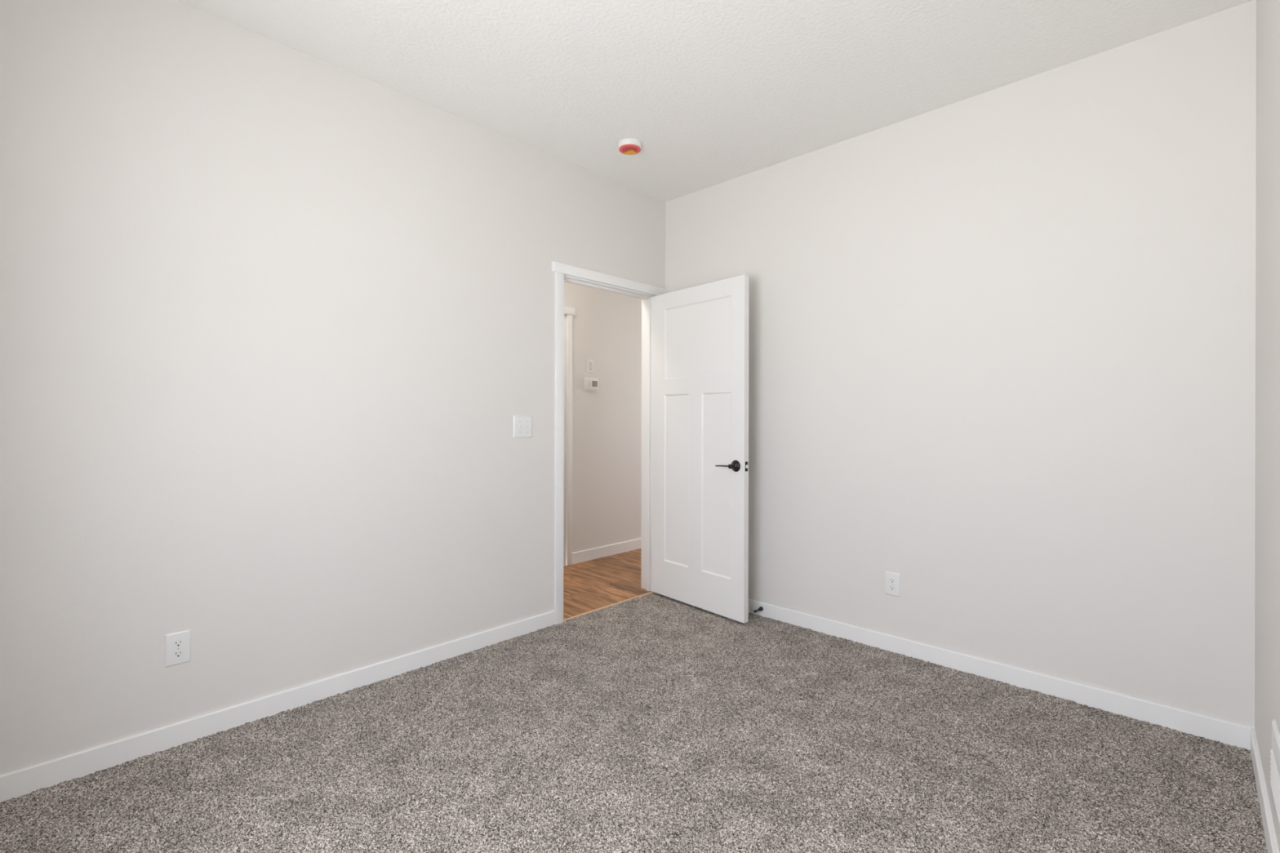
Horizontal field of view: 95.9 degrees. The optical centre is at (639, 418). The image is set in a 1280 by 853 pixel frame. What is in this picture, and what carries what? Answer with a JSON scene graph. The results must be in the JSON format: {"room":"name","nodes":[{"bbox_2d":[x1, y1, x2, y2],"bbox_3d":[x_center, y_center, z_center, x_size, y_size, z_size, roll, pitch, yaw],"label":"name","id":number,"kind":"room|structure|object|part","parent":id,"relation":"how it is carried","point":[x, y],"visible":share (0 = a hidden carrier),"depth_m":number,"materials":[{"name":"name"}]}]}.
{"room":"empty bedroom","nodes":[
{"label":"empty bedroom","id":0,"kind":"room"},
{"bbox_2d":[0,0,665,775],"bbox_3d":[-1.088,-0.118,2.864,0.118,2.843,3.768,0,0,44],"label":"wall","id":1,"kind":"structure","parent":0,"point":[277,320],"depth_m":2.28,"materials":[{"name":"white paint"}]},
{"bbox_2d":[164,629,191,667],"bbox_3d":[-1.706,0.850,2.131,0.008,0.120,0.076,0,0,44],"label":"wall outlet","id":2,"kind":"object","parent":1,"relation":"attached to","point":[177,645],"visible":1,"depth_m":2.13,"materials":[{"name":"white plastic"}]},
{"bbox_2d":[172,649,184,658],"bbox_3d":[-1.704,0.869,2.130,0.003,0.028,0.034,0,0,44],"label":"receptacle","id":3,"kind":"object","parent":2,"relation":"attached to","point":[176,654],"depth_m":2.13,"materials":[{"name":"white plastic"}]},
{"bbox_2d":[172,639,184,648],"bbox_3d":[-1.704,0.830,2.130,0.003,0.028,0.034,0,0,44],"label":"receptacle","id":4,"kind":"object","parent":2,"relation":"attached to","point":[176,643],"depth_m":2.13,"materials":[{"name":"white plastic"}]},
{"bbox_2d":[0,610,555,802],"bbox_3d":[-1.372,1.170,2.477,0.012,0.090,2.519,0,0,44],"label":"baseboard","id":5,"kind":"structure","parent":1,"relation":"attached to","point":[21,782],"depth_m":2.25,"materials":[{"name":"white paint"}]},
{"bbox_2d":[513,415,532,438],"bbox_3d":[-0.649,0.046,3.222,0.020,0.122,0.124,0,0,44],"label":"light switch","id":6,"kind":"object","parent":1,"relation":"attached to","point":[522,424],"visible":1,"depth_m":3.22,"materials":[{"name":"white plastic"}]},
{"bbox_2d":[551,261,667,624],"bbox_3d":[-0.213,0.148,3.776,0.160,2.130,1.004,0,0,44],"label":"door frame","id":7,"kind":"structure","parent":1,"relation":"attached to","point":[565,273],"depth_m":3.70,"materials":[{"name":"white paint"}]},
{"bbox_3d":[-0.476,0.177,3.404,0.016,2.070,0.057,0,0,44],"label":"casing","id":8,"kind":"part","parent":7,"relation":"part of","materials":[{"name":"white paint"}]},
{"bbox_3d":[-0.161,-0.887,3.727,0.021,0.059,1.004,0,0,44],"label":"head casing","id":9,"kind":"part","parent":7,"relation":"part of","materials":[{"name":"white paint"}]},
{"bbox_3d":[0.035,0.176,4.130,0.016,2.066,0.057,0,0,44],"label":"casing","id":10,"kind":"part","parent":7,"relation":"part of","materials":[{"name":"white paint"}]},
{"bbox_2d":[652,274,748,623],"bbox_3d":[0.361,0.176,3.678,0.162,2.030,0.828,0,0,-40],"label":"door","id":11,"kind":"structure","parent":1,"relation":"in","point":[700,333],"depth_m":3.62,"materials":[{"name":"white paint"}]},
{"bbox_3d":[0.557,0.280,3.398,0.024,0.069,0.069,0,0,-40],"label":"handle","id":12,"kind":"part","parent":11,"relation":"part of","materials":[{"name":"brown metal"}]},
{"bbox_2d":[564,281,641,565],"bbox_3d":[-0.250,-0.117,5.201,0.118,2.843,4.200,0,0,44],"label":"wall","id":13,"kind":"structure","parent":0,"point":[606,326],"depth_m":5.07,"materials":[{"name":"white paint"}]},
{"bbox_2d":[563,306,574,565],"bbox_3d":[-0.933,0.146,4.476,0.139,2.122,0.989,0,0,44],"label":"door frame","id":14,"kind":"structure","parent":13,"relation":"attached to","point":[570,312],"depth_m":4.74,"materials":[{"name":"white paint"}]},
{"bbox_3d":[-0.584,0.177,4.758,0.016,2.064,0.053,0,0,44],"label":"casing","id":15,"kind":"part","parent":14,"relation":"part of","materials":[{"name":"white paint"}]},
{"bbox_3d":[-0.888,-0.885,4.435,0.021,0.059,0.989,0,0,44],"label":"head casing","id":16,"kind":"part","parent":14,"relation":"part of","materials":[{"name":"white paint"}]},
{"bbox_2d":[586,359,593,373],"bbox_3d":[-0.422,-0.447,4.931,0.008,0.110,0.071,0,0,44],"label":"dimmer switch","id":17,"kind":"object","parent":13,"relation":"attached to","point":[589,362],"visible":1,"depth_m":4.93,"materials":[{"name":"white plastic"}]},
{"bbox_2d":[583,377,598,391],"bbox_3d":[-0.413,-0.291,4.927,0.028,0.116,0.150,0,0,44],"label":"thermostat","id":18,"kind":"object","parent":13,"relation":"attached to","point":[589,384],"visible":1,"depth_m":4.91,"materials":[{"name":"white plastic"}]},
{"bbox_2d":[572,537,640,564],"bbox_3d":[0.339,1.164,5.725,0.012,0.092,2.624,0,0,44],"label":"baseboard","id":19,"kind":"structure","parent":13,"relation":"attached to","point":[619,548],"depth_m":5.05,"materials":[{"name":"white paint"}]},
{"bbox_2d":[563,548,651,619],"bbox_3d":[0.151,1.258,4.813,1.003,0.096,4.200,0,0,44],"label":"floor","id":20,"kind":"structure","parent":0,"point":[589,585],"depth_m":4.24,"materials":[{"name":"brown wood"}]},
{"bbox_2d":[563,591,653,622],"bbox_3d":[-0.185,1.207,3.731,0.020,0.008,0.811,0,0,44],"label":"threshold","id":21,"kind":"object","parent":20,"relation":"on","point":[632,598],"visible":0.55,"depth_m":3.69,"materials":[{"name":"beige"}]},
{"bbox_2d":[175,0,1253,201],"bbox_3d":[0.048,-1.587,1.777,3.021,0.100,3.768,0,0,44],"label":"ceiling","id":22,"kind":"structure","parent":0,"point":[713,92],"depth_m":2.46,"materials":[{"name":"white paint"}]},
{"bbox_2d":[617,137,641,155],"bbox_3d":[-0.057,-1.519,3.228,0.133,0.037,0.133,0,0,44],"label":"smoke detector","id":23,"kind":"object","parent":22,"relation":"attached to","point":[629,146],"visible":1,"depth_m":3.19,"materials":[{"name":"white plastic"}]},
{"bbox_2d":[665,0,1256,728],"bbox_3d":[1.308,-0.113,3.093,3.021,2.843,0.118,0,0,44],"label":"wall","id":24,"kind":"structure","parent":0,"point":[1002,340],"depth_m":2.60,"materials":[{"name":"white paint"}]},
{"bbox_2d":[753,606,763,613],"bbox_3d":[0.718,1.165,3.507,0.027,0.027,0.075,0,0,44],"label":"doorstop","id":25,"kind":"object","parent":24,"relation":"attached to","point":[761,608],"visible":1,"depth_m":3.51,"materials":[{"name":"black metal"}]},
{"bbox_2d":[884,571,900,596],"bbox_3d":[1.313,0.862,3.000,0.076,0.120,0.008,0,0,44],"label":"wall outlet","id":26,"kind":"object","parent":24,"relation":"attached to","point":[892,580],"visible":1,"depth_m":3.00,"materials":[{"name":"white plastic"}]},
{"bbox_2d":[888,585,895,591],"bbox_3d":[1.311,0.881,2.998,0.034,0.028,0.003,0,0,44],"label":"receptacle","id":27,"kind":"object","parent":26,"relation":"attached to","point":[891,588],"depth_m":3.00,"materials":[{"name":"white plastic"}]},
{"bbox_2d":[888,577,895,583],"bbox_3d":[1.311,0.842,2.998,0.034,0.028,0.003,0,0,44],"label":"receptacle","id":28,"kind":"object","parent":26,"relation":"attached to","point":[891,580],"depth_m":3.00,"materials":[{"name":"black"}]},
{"bbox_2d":[748,599,1250,750],"bbox_3d":[1.207,1.175,3.098,2.847,0.090,0.012,0,0,44],"label":"baseboard","id":29,"kind":"structure","parent":24,"relation":"attached to","point":[1225,732],"depth_m":2.57,"materials":[{"name":"white paint"}]},
{"bbox_2d":[1254,0,1279,852],"bbox_3d":[1.039,-0.114,0.740,0.150,2.843,3.650,0,0,44],"label":"wall","id":30,"kind":"structure","parent":0,"point":[1267,544],"depth_m":1.75,"materials":[{"name":"white paint"}]},
{"bbox_2d":[1249,727,1279,852],"bbox_3d":[1.030,1.175,0.850,0.012,0.090,3.500,0,0,44],"label":"baseboard","id":31,"kind":"structure","parent":30,"relation":"attached to","point":[1272,846],"depth_m":1.75,"materials":[{"name":"white paint"}]},
{"bbox_2d":[1270,719,1279,826],"bbox_3d":[1.609,0.915,1.452,0.010,0.185,0.360,0,0,44],"label":"air vent","id":32,"kind":"object","parent":30,"relation":"in","point":[1275,751],"visible":1,"depth_m":1.49,"materials":[{"name":"white metal"}]},
{"bbox_3d":[1.610,0.915,1.451,0.007,0.185,0.360,0,0,44],"label":"frame","id":33,"kind":"part","parent":32,"relation":"part of","materials":[{"name":"white metal"}]},
{"bbox_3d":[-0.002,1.267,1.840,2.871,0.078,3.500,0,0,44],"label":"floor","id":34,"kind":"structure","parent":0,"visible":0},
{"bbox_2d":[0,591,1267,852],"bbox_3d":[-0.002,1.208,1.840,2.871,0.011,3.500,0,0,44],"label":"carpet","id":35,"kind":"object","parent":34,"relation":"on","point":[654,722],"visible":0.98,"depth_m":1.99,"materials":[{"name":"grey carpet"}]}
]}

